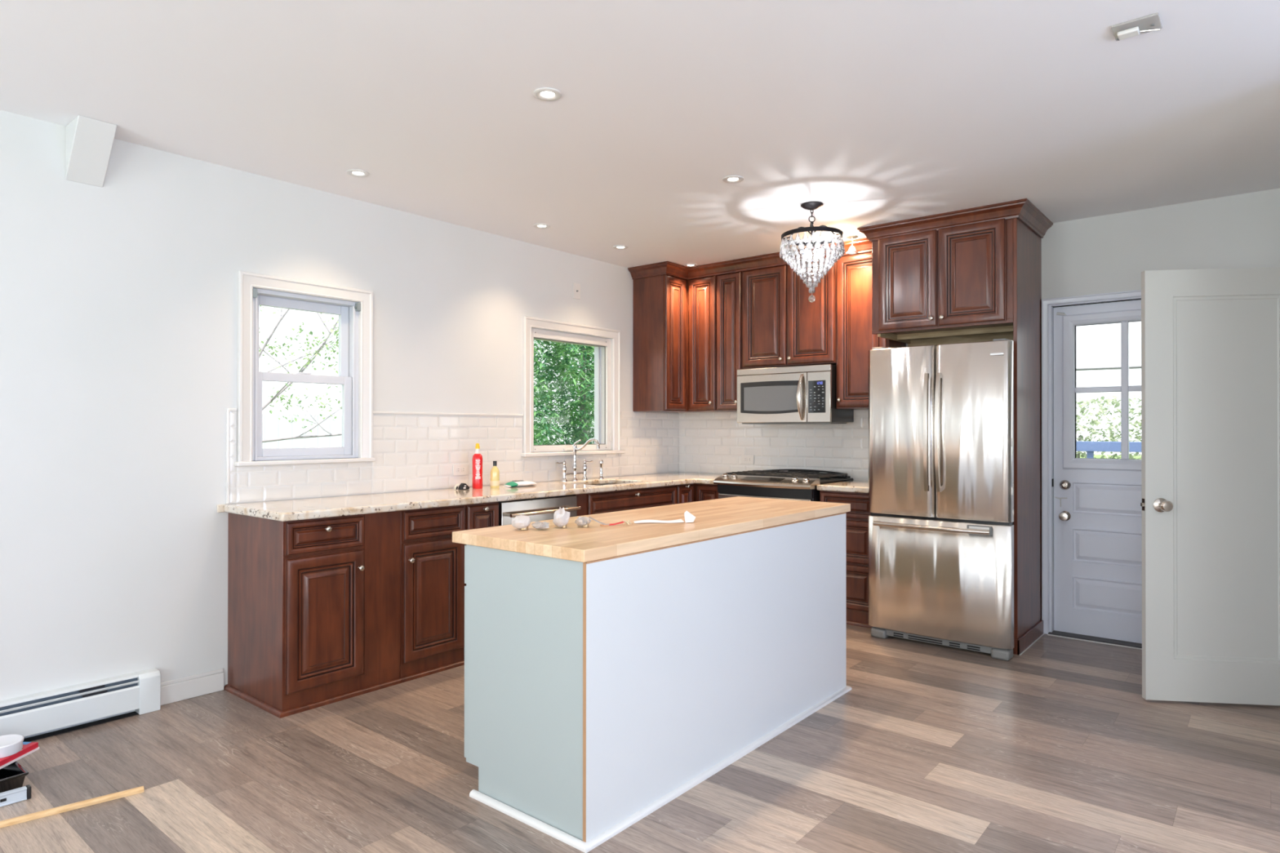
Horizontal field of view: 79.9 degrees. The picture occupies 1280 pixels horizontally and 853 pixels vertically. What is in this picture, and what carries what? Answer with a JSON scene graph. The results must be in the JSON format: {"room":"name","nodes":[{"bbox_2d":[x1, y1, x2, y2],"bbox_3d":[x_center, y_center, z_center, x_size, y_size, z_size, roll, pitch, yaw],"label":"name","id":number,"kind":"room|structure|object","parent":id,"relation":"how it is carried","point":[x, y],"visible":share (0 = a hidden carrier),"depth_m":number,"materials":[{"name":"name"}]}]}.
{"room":"kitchen","nodes":[
{"label":"kitchen","id":0,"kind":"room"},
{"bbox_2d":[0,110,678,733],"bbox_3d":[-2.361,0.004,3.519,0.140,2.585,8.300,0,0,40],"label":"wall","id":1,"kind":"structure","parent":0,"point":[118,299],"depth_m":3.56,"materials":[{"name":"paint"}]},
{"bbox_2d":[65,115,116,186],"bbox_3d":[-2.352,-1.175,3.276,0.188,0.229,0.138,0,0,40],"label":"diagonal brace","id":2,"kind":"object","parent":1,"relation":"attached to","point":[89,142],"visible":1,"depth_m":3.27,"materials":[{"name":"paint"}]},
{"bbox_2d":[160,668,223,705],"bbox_3d":[-2.145,1.245,3.654,0.014,0.105,0.293,0,0,40],"label":"baseboard","id":3,"kind":"structure","parent":1,"relation":"attached to","point":[204,683],"depth_m":3.65,"materials":[{"name":"white paint"}]},
{"bbox_2d":[234,271,375,466],"bbox_3d":[-1.820,-0.289,4.135,0.180,0.976,0.757,0,0,40],"label":"window","id":4,"kind":"structure","parent":1,"relation":"in","point":[250,451],"depth_m":4.12,"materials":[{"name":"white paint"}]},
{"bbox_2d":[226,408,678,504],"bbox_3d":[-0.853,0.133,5.221,0.012,0.516,3.737,0,0,40],"label":"backsplash","id":5,"kind":"structure","parent":1,"relation":"attached to","point":[412,451],"depth_m":4.73,"materials":[{"name":"white tile"}]},
{"bbox_2d":[453,463,467,475],"bbox_3d":[-1.141,0.275,4.862,0.008,0.072,0.115,0,0,40],"label":"wall outlet","id":6,"kind":"object","parent":1,"relation":"attached to","point":[462,468],"visible":1,"depth_m":4.86,"materials":[{"name":"white plastic"}]},
{"bbox_2d":[520,315,625,457],"bbox_3d":[-0.520,-0.275,5.698,0.180,0.972,1.053,0,0,40],"label":"window","id":7,"kind":"structure","parent":1,"relation":"in","point":[602,346],"depth_m":5.80,"materials":[{"name":"white paint"}]},
{"bbox_2d":[573,282,580,299],"bbox_3d":[-0.468,-1.008,5.686,0.018,0.115,0.075,0,0,40],"label":"cable plate","id":8,"kind":"object","parent":1,"relation":"attached to","point":[576,287],"visible":1,"depth_m":5.69,"materials":[{"name":"white plastic"}]},
{"bbox_2d":[632,274,732,413],"bbox_3d":[0.376,-0.662,6.239,0.608,1.080,0.620,0,0,40],"label":"upper cabinet","id":9,"kind":"object","parent":1,"relation":"attached to","point":[674,369],"visible":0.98,"depth_m":6.10,"materials":[{"name":"brown wood"}]},
{"bbox_2d":[0,0,1279,267],"bbox_3d":[0.196,-1.356,1.437,6.740,0.120,8.540,0,0,40],"label":"ceiling","id":10,"kind":"structure","parent":0,"point":[873,112],"depth_m":3.01,"materials":[{"name":"white paint"}]},
{"bbox_2d":[346,168,369,177],"bbox_3d":[-1.428,-1.283,3.874,0.110,0.006,0.110,0,0,40],"label":"recessed light","id":11,"kind":"object","parent":10,"relation":"in","point":[353,172],"visible":1,"depth_m":3.87,"materials":[{"name":"white paint"}]},
{"bbox_2d":[533,223,550,228],"bbox_3d":[-0.626,-1.278,4.875,0.110,0.006,0.110,0,0,40],"label":"recessed light","id":12,"kind":"object","parent":10,"relation":"in","point":[535,225],"visible":1,"depth_m":4.87,"materials":[{"name":"white paint"}]},
{"bbox_2d":[533,87,561,101],"bbox_3d":[-0.358,-1.286,2.961,0.110,0.006,0.110,0,0,40],"label":"recessed light","id":13,"kind":"object","parent":10,"relation":"in","point":[547,94],"visible":1,"depth_m":2.96,"materials":[{"name":"white paint"}]},
{"bbox_2d":[613,244,628,249],"bbox_3d":[-0.138,-1.275,5.440,0.110,0.006,0.110,0,0,40],"label":"recessed light","id":14,"kind":"object","parent":10,"relation":"in","point":[618,246],"visible":1,"depth_m":5.43,"materials":[{"name":"white paint"}]},
{"bbox_2d":[684,263,697,266],"bbox_3d":[0.400,-1.272,6.034,0.110,0.006,0.110,0,0,40],"label":"recessed light","id":15,"kind":"object","parent":10,"relation":"in","point":[686,264],"visible":1,"depth_m":6.03,"materials":[{"name":"white paint"}]},
{"bbox_2d":[722,175,743,182],"bbox_3d":[0.483,-1.281,3.963,0.110,0.006,0.110,0,0,40],"label":"recessed light","id":16,"kind":"object","parent":10,"relation":"in","point":[731,179],"visible":1,"depth_m":3.96,"materials":[{"name":"white paint"}]},
{"bbox_2d":[779,201,844,302],"bbox_3d":[0.993,-0.999,4.415,0.367,0.566,0.367,0,0,40],"label":"chandelier","id":17,"kind":"object","parent":10,"relation":"hanging from","point":[811,206],"visible":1,"depth_m":4.38,"materials":[{"name":"clear glass"}]},
{"bbox_2d":[845,235,857,254],"bbox_3d":[1.431,-1.223,5.157,0.080,0.110,0.080,0,0,40],"label":"recessed light","id":18,"kind":"object","parent":10,"relation":"in","point":[851,251],"visible":1,"depth_m":5.15,"materials":[{"name":"white paint"}]},
{"bbox_2d":[1111,12,1162,40],"bbox_3d":[1.599,-1.279,2.462,0.128,0.022,0.110,0,0,40],"label":"bracket","id":19,"kind":"object","parent":10,"relation":"attached to","point":[1132,28],"visible":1,"depth_m":2.46,"materials":[{"name":"silver plastic"}]},
{"bbox_2d":[0,624,1279,852],"bbox_3d":[0.124,1.349,1.324,6.760,0.120,8.785,0,0,40],"label":"floor","id":20,"kind":"structure","parent":0,"point":[1056,746],"depth_m":2.81,"materials":[{"name":"wood"}]},
{"bbox_2d":[0,761,28,792],"bbox_3d":[-2.372,1.258,2.682,0.305,0.067,0.305,0,0,40],"label":"tray","id":21,"kind":"object","parent":20,"relation":"on","point":[12,776],"visible":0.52,"depth_m":2.70,"materials":[{"name":"black plastic"}]},
{"bbox_2d":[0,742,39,768],"bbox_3d":[-2.432,1.209,2.775,0.304,0.028,0.254,0,0,1],"label":"carton","id":22,"kind":"object","parent":21,"relation":"on","point":[28,748],"visible":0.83,"depth_m":2.82,"materials":[{"name":"red cardboard"}]},
{"bbox_2d":[0,734,23,758],"bbox_3d":[-2.344,1.174,2.798,0.138,0.041,0.138,0,0,40],"label":"plastic tub","id":23,"kind":"object","parent":22,"relation":"on","point":[10,744],"visible":1,"depth_m":2.79,"materials":[{"name":"white plastic"}]},
{"bbox_2d":[0,784,31,807],"bbox_3d":[-2.232,1.270,2.541,0.028,0.042,0.327,0,0,41],"label":"spirit level","id":24,"kind":"object","parent":20,"relation":"on","point":[7,797],"visible":1,"depth_m":2.63,"materials":[{"name":"silver metal"}]},
{"bbox_2d":[0,786,143,828],"bbox_3d":[-1.984,1.284,2.530,0.577,0.016,0.022,0,0,-39],"label":"wood strip","id":25,"kind":"object","parent":20,"relation":"on","point":[22,819],"visible":1,"depth_m":2.57,"materials":[{"name":"brown wood"}]},
{"bbox_2d":[0,668,160,742],"bbox_3d":[-3.126,1.202,2.423,0.072,0.178,2.845,0,0,40],"label":"baseboard heater","id":26,"kind":"object","parent":20,"relation":"on","point":[65,709],"visible":1,"depth_m":3.27,"materials":[{"name":"white metal"}]},
{"bbox_2d":[0,672,138,707],"bbox_3d":[-3.158,1.118,2.394,0.060,0.010,2.760,0,0,40],"label":"cover","id":27,"kind":"object","parent":26,"relation":"attached to","point":[27,700],"depth_m":3.25,"materials":[{"name":"white metal"}]},
{"bbox_2d":[223,511,402,718],"bbox_3d":[-1.616,0.861,3.812,0.626,0.874,0.618,0,0,40],"label":"base cabinet","id":28,"kind":"object","parent":20,"relation":"on","point":[313,605],"visible":0.95,"depth_m":3.60,"materials":[{"name":"brown wood"}]},
{"bbox_2d":[400,505,464,682],"bbox_3d":[-1.291,0.863,4.205,0.626,0.874,0.397,0,0,40],"label":"base cabinet","id":29,"kind":"object","parent":20,"relation":"on","point":[432,566],"visible":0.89,"depth_m":4.01,"materials":[{"name":"brown wood"}]},
{"bbox_2d":[463,502,498,659],"bbox_3d":[-1.088,0.864,4.450,0.626,0.874,0.236,0,0,40],"label":"base cabinet","id":30,"kind":"object","parent":20,"relation":"on","point":[482,515],"visible":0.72,"depth_m":4.26,"materials":[{"name":"brown wood"}]},
{"bbox_2d":[497,494,580,525],"bbox_3d":[-0.794,0.869,4.770,0.635,0.868,0.620,0,0,40],"label":"dishwasher","id":31,"kind":"object","parent":20,"relation":"on","point":[544,508],"visible":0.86,"depth_m":4.57,"materials":[{"name":"silver metal"}]},
{"bbox_2d":[574,485,676,515],"bbox_3d":[-0.273,0.869,5.435,0.626,0.874,1.056,0,0,40],"label":"base cabinet","id":32,"kind":"object","parent":20,"relation":"on","point":[597,503],"visible":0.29,"depth_m":5.21,"materials":[{"name":"brown wood"}]},
{"bbox_2d":[464,512,851,852],"bbox_3d":[0.188,0.859,3.257,0.659,0.876,1.898,0,0,40],"label":"kitchen island","id":33,"kind":"object","parent":20,"relation":"on","point":[598,694],"visible":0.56,"depth_m":2.63,"materials":[{"name":"white paint"}]},
{"bbox_2d":[452,496,850,562],"bbox_3d":[0.187,0.402,3.292,0.660,0.038,1.922,0,0,40],"label":"island countertop","id":34,"kind":"structure","parent":33,"relation":"on","point":[717,517],"depth_m":2.86,"materials":[{"name":"brown wood"}]},
{"bbox_2d":[511,515,530,529],"bbox_3d":[-0.439,0.353,2.821,0.072,0.052,0.074,0,0,40],"label":"plastic wrapper","id":35,"kind":"object","parent":34,"relation":"on","point":[521,522],"visible":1,"depth_m":2.80,"materials":[{"name":"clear plastic"}]},
{"bbox_2d":[531,520,549,529],"bbox_3d":[-0.361,0.364,2.817,0.080,0.029,0.055,0,0,40],"label":"plastic wrapper","id":36,"kind":"object","parent":34,"relation":"on","point":[543,526],"visible":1,"depth_m":2.83,"materials":[{"name":"white plastic"}]},
{"bbox_2d":[552,506,569,528],"bbox_3d":[-0.300,0.341,2.878,0.065,0.078,0.067,0,0,40],"label":"plastic wrapper","id":37,"kind":"object","parent":34,"relation":"on","point":[561,517],"visible":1,"depth_m":2.86,"materials":[{"name":"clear plastic"}]},
{"bbox_2d":[574,516,591,527],"bbox_3d":[-0.219,0.360,2.900,0.062,0.040,0.056,0,0,40],"label":"plastic wrapper","id":38,"kind":"object","parent":34,"relation":"on","point":[585,524],"visible":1,"depth_m":2.89,"materials":[{"name":"clear plastic"}]},
{"bbox_2d":[588,516,631,526],"bbox_3d":[-0.116,0.362,2.938,0.170,0.038,0.035,0,0,-18],"label":"strip","id":39,"kind":"object","parent":34,"relation":"on","point":[624,521],"visible":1,"depth_m":2.94,"materials":[{"name":"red plastic"}]},
{"bbox_2d":[634,511,695,523],"bbox_3d":[0.098,0.359,3.045,0.249,0.042,0.066,0,0,-6],"label":"brush","id":40,"kind":"object","parent":34,"relation":"on","point":[689,517],"visible":1,"depth_m":3.04,"materials":[{"name":"white plastic"}]},
{"bbox_2d":[675,483,719,503],"bbox_3d":[0.402,0.872,6.088,0.834,0.874,0.808,0,0,40],"label":"base cabinet","id":41,"kind":"object","parent":20,"relation":"on","point":[686,493],"visible":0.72,"depth_m":5.76,"materials":[{"name":"brown wood"}]},
{"bbox_2d":[217,472,721,521],"bbox_3d":[-0.550,0.409,4.939,0.837,0.038,3.780,0,0,40],"label":"countertop","id":42,"kind":"structure","parent":41,"relation":"on","point":[337,506],"depth_m":4.20,"materials":[{"name":"stone"}]},
{"bbox_2d":[453,483,469,489],"bbox_3d":[-1.094,0.368,4.695,0.032,0.040,0.099,0,0,40],"label":"tool","id":43,"kind":"object","parent":42,"relation":"on","point":[463,486],"visible":1,"depth_m":4.69,"materials":[{"name":"silver metal"}]},
{"bbox_2d":[472,443,482,488],"bbox_3d":[-1.018,0.247,4.788,0.064,0.283,0.064,0,0,40],"label":"bottle","id":44,"kind":"object","parent":42,"relation":"on","point":[477,457],"visible":1,"depth_m":4.76,"materials":[{"name":"red plastic"}]},
{"bbox_2d":[489,461,499,488],"bbox_3d":[-0.921,0.304,4.850,0.059,0.170,0.059,0,0,40],"label":"soap bottle","id":45,"kind":"object","parent":42,"relation":"on","point":[495,473],"visible":1,"depth_m":4.83,"materials":[{"name":"yellow plastic"}]},
{"bbox_2d":[502,480,537,487],"bbox_3d":[-0.780,0.370,4.973,0.116,0.038,0.220,0,0,40],"label":"packet","id":46,"kind":"object","parent":42,"relation":"on","point":[513,483],"visible":1,"depth_m":4.92,"materials":[{"name":"white"}]},
{"bbox_2d":[555,438,599,481],"bbox_3d":[-0.388,0.237,5.463,0.267,0.309,0.382,0,0,40],"label":"faucet","id":47,"kind":"object","parent":42,"relation":"on","point":[574,473],"visible":1,"depth_m":5.52,"materials":[{"name":"silver metal"}]},
{"bbox_2d":[598,459,604,479],"bbox_3d":[-0.292,0.322,5.751,0.044,0.142,0.044,0,0,40],"label":"sprayer","id":48,"kind":"object","parent":42,"relation":"on","point":[601,462],"visible":1,"depth_m":5.74,"materials":[{"name":"silver metal"}]},
{"bbox_2d":[713,469,853,502],"bbox_3d":[1.043,0.807,5.592,0.774,0.962,0.736,0,0,40],"label":"gas range","id":49,"kind":"object","parent":20,"relation":"on","point":[783,484],"visible":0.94,"depth_m":5.40,"materials":[{"name":"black metal"}]},
{"bbox_2d":[753,475,853,484],"bbox_3d":[1.098,0.387,5.661,0.766,0.014,0.563,0,0,40],"label":"cooktop","id":50,"kind":"object","parent":49,"relation":"in","point":[844,477],"depth_m":5.46,"materials":[{"name":"silver metal"}]},
{"bbox_2d":[819,490,872,628],"bbox_3d":[1.554,0.870,5.272,0.410,0.874,0.597,0,0,40],"label":"base cabinet","id":51,"kind":"object","parent":20,"relation":"on","point":[857,519],"visible":0.34,"depth_m":5.01,"materials":[{"name":"brown wood"}]},
{"bbox_2d":[816,480,868,493],"bbox_3d":[1.543,0.412,5.259,0.413,0.038,0.618,0,0,40],"label":"countertop","id":52,"kind":"structure","parent":51,"relation":"on","point":[855,486],"depth_m":5.09,"materials":[{"name":"stone"}]},
{"bbox_2d":[868,337,1013,661],"bbox_3d":[1.950,0.407,4.745,0.830,1.795,0.842,0,0,40],"label":"refrigerator","id":53,"kind":"object","parent":20,"relation":"on","point":[941,416],"visible":1,"depth_m":4.44,"materials":[{"name":"grey metal"}]},
{"bbox_2d":[871,217,1044,655],"bbox_3d":[2.011,0.048,4.860,0.883,2.515,0.656,0,0,40],"label":"tall cabinet","id":54,"kind":"object","parent":20,"relation":"on","point":[980,282],"visible":0.99,"depth_m":4.61,"materials":[{"name":"brown wood"}]},
{"bbox_2d":[627,198,1053,279],"bbox_3d":[1.250,-1.234,5.475,2.930,0.084,0.686,0,0,40],"label":"crown molding","id":55,"kind":"structure","parent":54,"relation":"attached to","point":[1024,210],"depth_m":4.84,"materials":[{"name":"brown wood"}]},
{"bbox_2d":[1140,266,1279,706],"bbox_3d":[2.742,0.276,3.577,0.735,2.025,0.167,0,0,8],"label":"door","id":56,"kind":"structure","parent":20,"relation":"on","point":[1210,504],"depth_m":3.58,"materials":[{"name":"grey paint"}]},
{"bbox_2d":[678,188,1279,480],"bbox_3d":[1.966,0.015,5.416,4.390,2.585,0.140,0,0,40],"label":"wall","id":57,"kind":"structure","parent":0,"point":[1107,253],"depth_m":4.46,"materials":[{"name":"paint"}]},
{"bbox_2d":[716,271,744,411],"bbox_3d":[0.783,-0.662,6.067,0.236,1.080,0.366,0,0,40],"label":"upper cabinet","id":58,"kind":"object","parent":57,"relation":"attached to","point":[729,286],"visible":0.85,"depth_m":5.95,"materials":[{"name":"brown wood"}]},
{"bbox_2d":[742,454,754,463],"bbox_3d":[0.876,0.267,6.209,0.115,0.072,0.008,0,0,40],"label":"wall outlet","id":59,"kind":"object","parent":57,"relation":"attached to","point":[746,459],"visible":1,"depth_m":6.21,"materials":[{"name":"white plastic"}]},
{"bbox_2d":[678,409,868,480],"bbox_3d":[1.129,0.133,6.012,2.060,0.526,0.006,0,0,40],"label":"backsplash","id":60,"kind":"structure","parent":57,"relation":"attached to","point":[709,442],"depth_m":6.09,"materials":[{"name":"white tile"}]},
{"bbox_2d":[742,257,836,368],"bbox_3d":[1.173,-0.826,5.745,0.770,0.755,0.366,0,0,40],"label":"upper cabinet","id":61,"kind":"object","parent":57,"relation":"attached to","point":[781,327],"visible":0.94,"depth_m":5.63,"materials":[{"name":"brown wood"}]},
{"bbox_2d":[737,364,853,424],"bbox_3d":[1.140,-0.226,5.705,0.768,0.415,0.442,0,0,40],"label":"microwave","id":62,"kind":"object","parent":61,"relation":"attached to","point":[799,394],"visible":0.98,"depth_m":5.54,"materials":[{"name":"silver metal"}]},
{"bbox_2d":[836,251,906,409],"bbox_3d":[1.616,-0.665,5.378,0.378,1.080,0.366,0,0,40],"label":"upper cabinet","id":63,"kind":"object","parent":57,"relation":"attached to","point":[855,337],"visible":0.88,"depth_m":5.29,"materials":[{"name":"brown wood"}]},
{"bbox_2d":[1041,289,1142,649],"bbox_3d":[2.916,0.251,4.598,0.876,2.108,0.177,0,0,40],"label":"door","id":64,"kind":"structure","parent":57,"relation":"in","point":[1091,513],"depth_m":4.73,"materials":[{"name":"white paint"}]},
{"label":"outside","id":65,"kind":"structure","parent":0,"visible":0},
{"bbox_2d":[1080,454,1141,459],"bbox_3d":[6.711,1.999,14.369,80.000,0.200,100.000,0,0,40],"label":"lawn","id":66,"kind":"structure","parent":65,"point":[1096,456],"depth_m":52.69,"materials":[{"name":"green plant"}]},
{"bbox_2d":[258,305,342,442],"bbox_3d":[-3.189,-0.164,7.088,2.639,4.031,4.184,0,0,40],"label":"young tree","id":67,"kind":"object","parent":66,"relation":"on","point":[316,353],"visible":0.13,"depth_m":7.18,"materials":[{"name":"grey plant"}]},
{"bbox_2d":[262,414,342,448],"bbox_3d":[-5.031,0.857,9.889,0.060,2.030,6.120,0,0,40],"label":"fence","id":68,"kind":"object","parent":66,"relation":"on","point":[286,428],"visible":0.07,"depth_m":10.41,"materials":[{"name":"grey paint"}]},
{"bbox_2d":[533,339,594,444],"bbox_3d":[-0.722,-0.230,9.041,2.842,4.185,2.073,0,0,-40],"label":"tree","id":69,"kind":"object","parent":66,"relation":"on","point":[580,433],"visible":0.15,"depth_m":8.59,"materials":[{"name":"green plant"}]},
{"bbox_2d":[1075,395,1141,459],"bbox_3d":[6.647,0.708,11.168,7.177,2.337,1.277,0,0,40],"label":"hedge","id":70,"kind":"object","parent":66,"relation":"on","point":[1108,401],"visible":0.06,"depth_m":10.99,"materials":[{"name":"green plant"}]},
{"bbox_2d":[1075,441,1141,457],"bbox_3d":[3.757,0.995,5.663,2.650,1.730,2.510,0,0,40],"label":"porch railing","id":71,"kind":"object","parent":66,"relation":"on","point":[1090,447],"visible":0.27,"depth_m":6.85,"materials":[{"name":"blue paint"}]},
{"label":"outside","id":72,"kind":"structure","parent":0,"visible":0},
{"bbox_2d":[1075,365,1141,370],"bbox_3d":[6.949,-1.029,12.318,15.022,0.299,0.118,0,0,43],"label":"power line","id":73,"kind":"object","parent":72,"point":[1135,366],"visible":0.02,"depth_m":11.98,"materials":[{"name":"grey"}]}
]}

